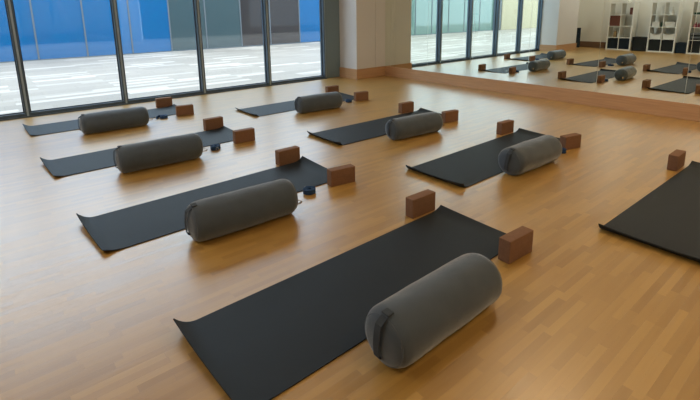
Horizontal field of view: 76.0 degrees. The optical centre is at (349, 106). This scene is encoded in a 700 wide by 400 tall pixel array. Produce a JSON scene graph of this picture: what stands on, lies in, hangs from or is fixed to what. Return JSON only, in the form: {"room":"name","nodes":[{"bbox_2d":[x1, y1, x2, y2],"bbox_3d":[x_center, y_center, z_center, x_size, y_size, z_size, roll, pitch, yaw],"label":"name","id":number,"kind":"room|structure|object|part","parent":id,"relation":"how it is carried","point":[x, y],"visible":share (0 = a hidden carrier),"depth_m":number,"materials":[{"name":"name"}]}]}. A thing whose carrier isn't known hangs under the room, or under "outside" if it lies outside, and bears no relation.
{"room":"exercise studio","nodes":[
{"label":"exercise studio","id":0,"kind":"room"},
{"bbox_2d":[324,0,339,77],"bbox_3d":[-0.432,-2.553,9.175,0.385,3.950,0.150,-10,15,-38],"label":"wall panel","id":1,"kind":"object","parent":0,"point":[332,34],"visible":0.8,"depth_m":9.36,"materials":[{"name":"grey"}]},
{"bbox_2d":[0,75,699,399],"bbox_3d":[0.066,0.853,2.970,10.150,0.120,11.140,-10,15,-38],"label":"floor","id":2,"kind":"structure","parent":0,"point":[592,312],"depth_m":2.57,"materials":[{"name":"brown wood"}]},
{"bbox_2d":[23,104,176,135],"bbox_3d":[-3.211,0.158,6.008,1.888,0.050,0.604,-11,16,-39],"label":"yoga mat","id":3,"kind":"object","parent":2,"relation":"on","point":[64,126],"visible":0.52,"depth_m":5.70,"materials":[{"name":"grey rubber"}]},
{"bbox_2d":[78,106,152,133],"bbox_3d":[-2.873,0.163,5.506,0.817,0.242,0.260,-10,15,-37],"label":"bolster","id":4,"kind":"object","parent":2,"relation":"on","point":[103,121],"visible":1,"depth_m":5.39,"materials":[{"name":"grey fabric"}]},
{"bbox_2d":[40,126,232,175],"bbox_3d":[-2.065,0.424,4.682,1.895,0.055,0.604,-11,16,-40],"label":"yoga mat","id":5,"kind":"object","parent":2,"relation":"on","point":[77,164],"visible":0.44,"depth_m":4.35,"materials":[{"name":"grey rubber"}]},
{"bbox_2d":[113,133,207,172],"bbox_3d":[-1.761,0.426,4.197,0.818,0.249,0.266,-10,15,-36],"label":"bolster","id":6,"kind":"object","parent":2,"relation":"on","point":[132,157],"visible":1,"depth_m":4.08,"materials":[{"name":"grey fabric"}]},
{"bbox_2d":[156,115,167,118],"bbox_3d":[-2.548,0.146,6.053,0.153,0.038,0.101,-4,12,-14],"label":"strap","id":7,"kind":"object","parent":2,"relation":"on","point":[158,116],"visible":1,"depth_m":6.03,"materials":[{"name":"blue fabric"}]},
{"bbox_2d":[0,78,326,120],"bbox_3d":[-2.963,-0.131,7.417,6.395,0.018,0.024,-10,15,-38],"label":"strip","id":8,"kind":"object","parent":2,"relation":"on","point":[319,78],"visible":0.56,"depth_m":7.07,"materials":[{"name":"grey metal"}]},
{"bbox_2d":[155,97,172,107],"bbox_3d":[-2.823,-0.060,6.791,0.228,0.138,0.075,-9,15,-34],"label":"block","id":9,"kind":"object","parent":2,"relation":"on","point":[164,101],"visible":0.9,"depth_m":6.76,"materials":[{"name":"brown wood"}]},
{"bbox_2d":[175,104,193,115],"bbox_3d":[-2.299,0.055,6.223,0.228,0.138,0.075,-8,14,-30],"label":"block","id":10,"kind":"object","parent":2,"relation":"on","point":[181,110],"visible":1,"depth_m":6.19,"materials":[{"name":"brown wood"}]},
{"bbox_2d":[76,156,326,250],"bbox_3d":[-0.958,0.670,3.443,1.893,0.064,0.604,-11,16,-40],"label":"yoga mat","id":11,"kind":"object","parent":2,"relation":"on","point":[127,227],"visible":0.67,"depth_m":3.21,"materials":[{"name":"grey rubber"}]},
{"bbox_2d":[203,116,223,130],"bbox_3d":[-1.667,0.210,5.460,0.228,0.138,0.075,-11,16,-39],"label":"block","id":12,"kind":"object","parent":2,"relation":"on","point":[211,123],"visible":0.91,"depth_m":5.42,"materials":[{"name":"brown wood"}]},
{"bbox_2d":[210,144,220,150],"bbox_3d":[-1.402,0.430,4.655,0.102,0.038,0.131,-2,12,-6],"label":"strap","id":13,"kind":"object","parent":2,"relation":"on","point":[213,147],"visible":1,"depth_m":4.63,"materials":[{"name":"blue fabric"}]},
{"bbox_2d":[184,179,302,241],"bbox_3d":[-0.692,0.672,2.978,0.798,0.249,0.266,-10,15,-36],"label":"bolster","id":14,"kind":"object","parent":2,"relation":"on","point":[216,216],"visible":1,"depth_m":2.85,"materials":[{"name":"grey fabric"}]},
{"bbox_3d":[-0.992,0.709,2.752,0.043,0.191,0.054,-10,15,-36],"label":"handle","id":15,"kind":"part","parent":14,"relation":"part of","materials":[{"name":"grey fabric"}]},
{"bbox_2d":[232,127,254,143],"bbox_3d":[-1.162,0.322,4.905,0.228,0.138,0.075,-10,15,-35],"label":"block","id":16,"kind":"object","parent":2,"relation":"on","point":[246,134],"visible":1,"depth_m":4.87,"materials":[{"name":"brown wood"}]},
{"bbox_2d":[275,146,299,165],"bbox_3d":[-0.585,0.465,4.204,0.228,0.138,0.075,-10,15,-38],"label":"block","id":17,"kind":"object","parent":2,"relation":"on","point":[288,155],"visible":0.96,"depth_m":4.16,"materials":[{"name":"brown wood"}]},
{"bbox_2d":[236,92,353,115],"bbox_3d":[-0.734,-0.054,6.862,1.930,0.041,0.604,-11,16,-39],"label":"yoga mat","id":18,"kind":"object","parent":2,"relation":"on","point":[269,109],"visible":0.51,"depth_m":6.54,"materials":[{"name":"grey rubber"}]},
{"bbox_2d":[303,186,315,194],"bbox_3d":[-0.321,0.662,3.509,0.106,0.038,0.101,7,14,33],"label":"strap","id":19,"kind":"object","parent":2,"relation":"on","point":[307,190],"visible":1,"depth_m":3.48,"materials":[{"name":"blue fabric"}]},
{"bbox_2d":[294,92,344,113],"bbox_3d":[-0.435,-0.060,6.408,0.792,0.237,0.250,-9,15,-35],"label":"bolster","id":20,"kind":"object","parent":2,"relation":"on","point":[329,100],"visible":1,"depth_m":6.28,"materials":[{"name":"grey fabric"}]},
{"bbox_2d":[325,85,338,92],"bbox_3d":[-0.305,-0.278,7.648,0.228,0.138,0.075,-9,14,-33],"label":"block","id":21,"kind":"object","parent":2,"relation":"on","point":[334,88],"visible":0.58,"depth_m":7.61,"materials":[{"name":"brown wood"}]},
{"bbox_2d":[173,205,506,399],"bbox_3d":[0.128,0.886,2.369,1.892,0.064,0.604,-11,16,-39],"label":"yoga mat","id":22,"kind":"object","parent":2,"relation":"on","point":[262,344],"visible":0.78,"depth_m":2.13,"materials":[{"name":"grey rubber"}]},
{"bbox_2d":[327,164,354,186],"bbox_3d":[-0.072,0.569,3.685,0.228,0.138,0.075,-8,14,-30],"label":"block","id":23,"kind":"object","parent":2,"relation":"on","point":[344,174],"visible":1,"depth_m":3.65,"materials":[{"name":"brown wood"}]},
{"bbox_2d":[354,91,367,100],"bbox_3d":[0.176,-0.159,7.064,0.228,0.138,0.075,-7,14,-27],"label":"block","id":24,"kind":"object","parent":2,"relation":"on","point":[362,95],"visible":1,"depth_m":7.03,"materials":[{"name":"brown wood"}]},
{"bbox_2d":[307,108,441,144],"bbox_3d":[0.442,0.218,5.501,1.928,0.049,0.604,-10,15,-38],"label":"yoga mat","id":25,"kind":"object","parent":2,"relation":"on","point":[349,134],"visible":0.57,"depth_m":5.23,"materials":[{"name":"grey rubber"}]},
{"bbox_2d":[398,101,413,113],"bbox_3d":[0.780,0.016,6.213,0.228,0.138,0.075,-9,15,-35],"label":"block","id":26,"kind":"object","parent":2,"relation":"on","point":[404,107],"visible":1,"depth_m":6.17,"materials":[{"name":"brown wood"}]},
{"bbox_2d":[385,112,443,139],"bbox_3d":[0.742,0.213,5.073,0.792,0.232,0.248,-9,14,-33],"label":"bolster","id":27,"kind":"object","parent":2,"relation":"on","point":[429,122],"visible":1,"depth_m":4.94,"materials":[{"name":"grey fabric"}]},
{"bbox_3d":[0.431,0.246,4.868,0.043,0.177,0.034,-9,14,-33],"label":"handle","id":28,"kind":"part","parent":27,"relation":"part of","materials":[{"name":"grey fabric"}]},
{"bbox_2d":[405,189,434,218],"bbox_3d":[0.493,0.681,3.128,0.228,0.138,0.075,-10,15,-37],"label":"block","id":29,"kind":"object","parent":2,"relation":"on","point":[418,204],"visible":1,"depth_m":3.08,"materials":[{"name":"brown wood"}]},
{"bbox_2d":[365,253,501,367],"bbox_3d":[0.399,0.872,1.991,0.782,0.245,0.260,-11,16,-39],"label":"bolster","id":30,"kind":"object","parent":2,"relation":"on","point":[408,324],"visible":1,"depth_m":1.83,"materials":[{"name":"grey fabric"}]},
{"bbox_3d":[0.117,0.911,1.756,0.043,0.187,0.043,-11,16,-39],"label":"handle","id":31,"kind":"part","parent":30,"relation":"part of","materials":[{"name":"grey fabric"}]},
{"bbox_2d":[442,109,458,122],"bbox_3d":[1.265,0.127,5.662,0.228,0.138,0.075,-8,14,-31],"label":"block","id":32,"kind":"object","parent":2,"relation":"on","point":[448,116],"visible":0.89,"depth_m":5.62,"materials":[{"name":"brown wood"}]},
{"bbox_2d":[406,128,559,187],"bbox_3d":[1.421,0.451,4.353,1.925,0.049,0.604,-11,16,-39],"label":"yoga mat","id":33,"kind":"object","parent":2,"relation":"on","point":[464,168],"visible":0.68,"depth_m":4.12,"materials":[{"name":"grey rubber"}]},
{"bbox_2d":[496,119,513,134],"bbox_3d":[1.771,0.240,5.105,0.228,0.138,0.075,-10,15,-36],"label":"block","id":34,"kind":"object","parent":2,"relation":"on","point":[506,126],"visible":1,"depth_m":5.06,"materials":[{"name":"brown wood"}]},
{"bbox_2d":[498,226,533,263],"bbox_3d":[0.953,0.795,2.570,0.228,0.138,0.075,-10,15,-35],"label":"block","id":35,"kind":"object","parent":2,"relation":"on","point":[517,243],"visible":1,"depth_m":2.52,"materials":[{"name":"brown wood"}]},
{"bbox_2d":[498,135,561,174],"bbox_3d":[1.625,0.425,4.003,0.782,0.242,0.259,-10,15,-36],"label":"bolster","id":36,"kind":"object","parent":2,"relation":"on","point":[531,154],"visible":1,"depth_m":3.83,"materials":[{"name":"grey fabric"}]},
{"bbox_3d":[1.334,0.462,3.778,0.043,0.186,0.057,-10,15,-36],"label":"handle","id":37,"kind":"part","parent":36,"relation":"part of","materials":[{"name":"grey fabric"}]},
{"bbox_2d":[560,133,580,149],"bbox_3d":[2.228,0.358,4.527,0.228,0.138,0.075,-7,13,-26],"label":"block","id":38,"kind":"object","parent":2,"relation":"on","point":[573,140],"visible":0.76,"depth_m":4.49,"materials":[{"name":"brown wood"}]},
{"bbox_2d":[598,161,699,262],"bbox_3d":[2.519,0.681,3.210,1.928,0.049,0.604,-10,15,-38],"label":"yoga mat","id":39,"kind":"object","parent":2,"relation":"on","point":[667,218],"visible":1,"depth_m":2.99,"materials":[{"name":"grey rubber"}]},
{"bbox_2d":[667,149,685,170],"bbox_3d":[2.873,0.475,3.938,0.228,0.138,0.075,-11,16,-39],"label":"block","id":40,"kind":"object","parent":2,"relation":"on","point":[676,159],"visible":1,"depth_m":3.88,"materials":[{"name":"brown wood"}]},
{"bbox_2d":[339,0,385,69],"bbox_3d":[0.282,-2.733,9.372,1.006,4.200,0.702,-10,15,-38],"label":"wall column","id":41,"kind":"structure","parent":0,"point":[361,22],"depth_m":9.27,"materials":[{"name":"beige paint"}]},
{"bbox_2d":[339,67,355,78],"bbox_3d":[-0.042,-0.695,9.416,0.022,0.206,0.552,-10,15,-38],"label":"baseboard","id":42,"kind":"structure","parent":41,"relation":"attached to","point":[344,72],"depth_m":9.40,"materials":[{"name":"brown wood"}]},
{"bbox_2d":[356,66,384,78],"bbox_3d":[0.446,-0.708,9.442,0.812,0.206,0.022,-10,15,-38],"label":"baseboard","id":43,"kind":"structure","parent":41,"relation":"attached to","point":[374,71],"depth_m":9.42,"materials":[{"name":"brown wood"}]},
{"bbox_3d":[-3.529,-4.054,6.355,9.970,0.250,0.180,-10,15,-38],"label":"wall","id":44,"kind":"structure","parent":0,"visible":0},
{"bbox_2d":[0,0,27,118],"bbox_3d":[-5.030,-1.699,5.481,1.253,3.950,0.149,-10,15,-38],"label":"window","id":45,"kind":"structure","parent":44,"relation":"in","point":[7,6],"depth_m":6.08,"materials":[{"name":"grey metal"}]},
{"bbox_2d":[9,0,126,115],"bbox_3d":[-4.055,-1.879,6.259,1.263,3.950,0.149,-10,15,-38],"label":"window","id":46,"kind":"structure","parent":44,"relation":"in","point":[112,3],"depth_m":6.63,"materials":[{"name":"grey metal"}]},
{"bbox_2d":[114,0,204,102],"bbox_3d":[-3.079,-2.059,7.038,1.258,3.950,0.149,-10,15,-38],"label":"window","id":47,"kind":"structure","parent":44,"relation":"in","point":[195,2],"depth_m":7.51,"materials":[{"name":"grey metal"}]},
{"bbox_2d":[197,0,270,92],"bbox_3d":[-2.092,-2.241,7.826,1.288,3.950,0.149,-10,15,-38],"label":"window","id":48,"kind":"structure","parent":44,"relation":"in","point":[263,2],"depth_m":8.34,"materials":[{"name":"grey metal"}]},
{"bbox_2d":[266,0,325,84],"bbox_3d":[-1.081,-2.428,8.633,1.323,3.950,0.149,-10,15,-38],"label":"window","id":49,"kind":"structure","parent":44,"relation":"in","point":[321,2],"depth_m":9.17,"materials":[{"name":"grey metal"}]},
{"bbox_3d":[4.111,-1.936,5.419,0.190,4.200,10.387,-10,15,-38],"label":"wall","id":50,"kind":"structure","parent":0,"visible":0},
{"bbox_2d":[391,0,428,70],"bbox_3d":[1.179,-1.988,8.912,0.014,2.500,1.015,-10,15,-38],"label":"mirror panel","id":51,"kind":"object","parent":50,"relation":"attached to","point":[409,18],"visible":1,"depth_m":9.00,"materials":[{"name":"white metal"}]},
{"bbox_2d":[427,0,474,76],"bbox_3d":[1.833,-1.829,8.129,0.015,2.500,1.050,-10,15,-38],"label":"mirror panel","id":52,"kind":"object","parent":50,"relation":"attached to","point":[450,22],"visible":1,"depth_m":8.22,"materials":[{"name":"white metal"}]},
{"bbox_2d":[472,0,532,82],"bbox_3d":[2.499,-1.667,7.333,0.015,2.500,1.050,-10,15,-38],"label":"mirror panel","id":53,"kind":"object","parent":50,"relation":"attached to","point":[502,28],"visible":1,"depth_m":7.42,"materials":[{"name":"white metal"}]},
{"bbox_2d":[385,66,699,121],"bbox_3d":[4.061,0.033,5.763,0.027,0.206,10.366,-10,15,-38],"label":"baseboard","id":54,"kind":"structure","parent":50,"relation":"attached to","point":[678,110],"depth_m":6.74,"materials":[{"name":"brown wood"}]},
{"bbox_2d":[527,0,604,91],"bbox_3d":[3.163,-1.505,6.536,0.015,2.500,1.050,-10,15,-38],"label":"mirror panel","id":55,"kind":"object","parent":50,"relation":"attached to","point":[564,48],"visible":1,"depth_m":6.62,"materials":[{"name":"white metal"}]},
{"bbox_2d":[596,0,697,102],"bbox_3d":[3.829,-1.343,5.741,0.015,2.500,1.050,-10,15,-38],"label":"mirror panel","id":56,"kind":"object","parent":50,"relation":"attached to","point":[646,45],"visible":1,"depth_m":5.83,"materials":[{"name":"white metal"}]},
{"bbox_2d":[684,0,699,104],"bbox_3d":[4.494,-1.181,4.944,0.015,2.500,1.050,-10,15,-38],"label":"mirror panel","id":57,"kind":"object","parent":50,"relation":"attached to","point":[692,91],"visible":1,"depth_m":5.46,"materials":[{"name":"white metal"}]},
{"label":"outside","id":58,"kind":"structure","parent":0,"visible":0},
{"bbox_2d":[0,42,320,114],"bbox_3d":[-9.853,-0.627,10.967,65.000,0.280,13.910,-10,15,-38],"label":"paving","id":59,"kind":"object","parent":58,"point":[55,83],"depth_m":10.64,"materials":[{"name":"concrete"}]},
{"bbox_2d":[0,0,319,62],"bbox_3d":[-8.782,-3.687,14.488,30.722,4.200,0.085,-10,15,-38],"label":"glass facade","id":60,"kind":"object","parent":59,"relation":"on","point":[47,29],"visible":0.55,"depth_m":15.93,"materials":[{"name":"teal glass"}]},
{"bbox_3d":[-10.351,-3.417,13.254,1.326,4.170,0.050,-10,15,-38],"label":"facade panel","id":61,"kind":"part","parent":60,"relation":"part of","materials":[{"name":"blue glass"}]},
{"bbox_3d":[-9.822,-3.497,13.666,0.044,4.200,0.070,-10,15,-38],"label":"facade post","id":62,"kind":"part","parent":60,"relation":"part of","materials":[{"name":"grey"}]},
{"bbox_3d":[-9.303,-3.611,14.091,1.336,4.170,0.050,-10,15,-38],"label":"facade panel","id":63,"kind":"part","parent":60,"relation":"part of","materials":[{"name":"blue glass"}]},
{"bbox_3d":[-8.770,-3.692,14.506,0.044,4.200,0.070,-10,15,-38],"label":"facade post","id":64,"kind":"part","parent":60,"relation":"part of","materials":[{"name":"grey"}]},
{"bbox_3d":[-8.235,-3.808,14.943,1.376,4.170,0.050,-10,15,-38],"label":"facade panel","id":65,"kind":"part","parent":60,"relation":"part of","materials":[{"name":"blue glass"}]},
{"bbox_3d":[-7.687,-3.892,15.370,0.044,4.200,0.070,-10,15,-38],"label":"facade post","id":66,"kind":"part","parent":60,"relation":"part of","materials":[{"name":"grey"}]},
{"bbox_3d":[-7.172,-4.004,15.791,1.326,4.170,0.050,-10,15,-38],"label":"facade panel","id":67,"kind":"part","parent":60,"relation":"part of","materials":[{"name":"blue glass"}]},
{"bbox_3d":[-8.746,-1.651,14.931,30.700,0.030,0.085,-10,15,-38],"label":"rail","id":68,"kind":"part","parent":60,"relation":"part of","materials":[{"name":"grey"}]},
{"bbox_3d":[-6.643,-4.084,16.204,0.044,4.200,0.070,-10,15,-38],"label":"facade post","id":69,"kind":"part","parent":60,"relation":"part of","materials":[{"name":"grey"}]},
{"bbox_3d":[-6.123,-4.198,16.628,1.336,4.170,0.050,-10,15,-38],"label":"facade panel","id":70,"kind":"part","parent":60,"relation":"part of","materials":[{"name":"grey glass"}]},
{"bbox_3d":[-5.591,-4.279,17.043,0.044,4.200,0.070,-10,15,-38],"label":"facade post","id":71,"kind":"part","parent":60,"relation":"part of","materials":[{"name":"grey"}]},
{"bbox_3d":[-5.032,-4.399,17.498,1.436,4.170,0.050,-10,15,-38],"label":"facade panel","id":72,"kind":"part","parent":60,"relation":"part of","materials":[{"name":"grey glass"}]},
{"bbox_3d":[-4.461,-4.487,17.945,0.044,4.200,0.070,-10,15,-38],"label":"facade post","id":73,"kind":"part","parent":60,"relation":"part of","materials":[{"name":"grey"}]},
{"bbox_3d":[-3.949,-4.599,18.363,1.316,4.170,0.050,-10,15,-38],"label":"facade panel","id":74,"kind":"part","parent":60,"relation":"part of","materials":[{"name":"clear glass"}]},
{"bbox_3d":[-3.425,-4.678,18.772,0.044,4.200,0.070,-10,15,-38],"label":"facade post","id":75,"kind":"part","parent":60,"relation":"part of","materials":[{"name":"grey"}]},
{"bbox_3d":[-2.859,-4.800,19.233,1.456,4.170,0.050,-10,15,-38],"label":"facade panel","id":76,"kind":"part","parent":60,"relation":"part of","materials":[{"name":"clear glass"}]},
{"bbox_3d":[-2.280,-4.890,19.686,0.044,4.200,0.070,-10,15,-38],"label":"facade post","id":77,"kind":"part","parent":60,"relation":"part of","materials":[{"name":"grey"}]},
{"bbox_3d":[-1.764,-5.003,20.107,1.326,4.170,0.050,-10,15,-38],"label":"facade panel","id":78,"kind":"part","parent":60,"relation":"part of","materials":[{"name":"blue glass"}]}
]}

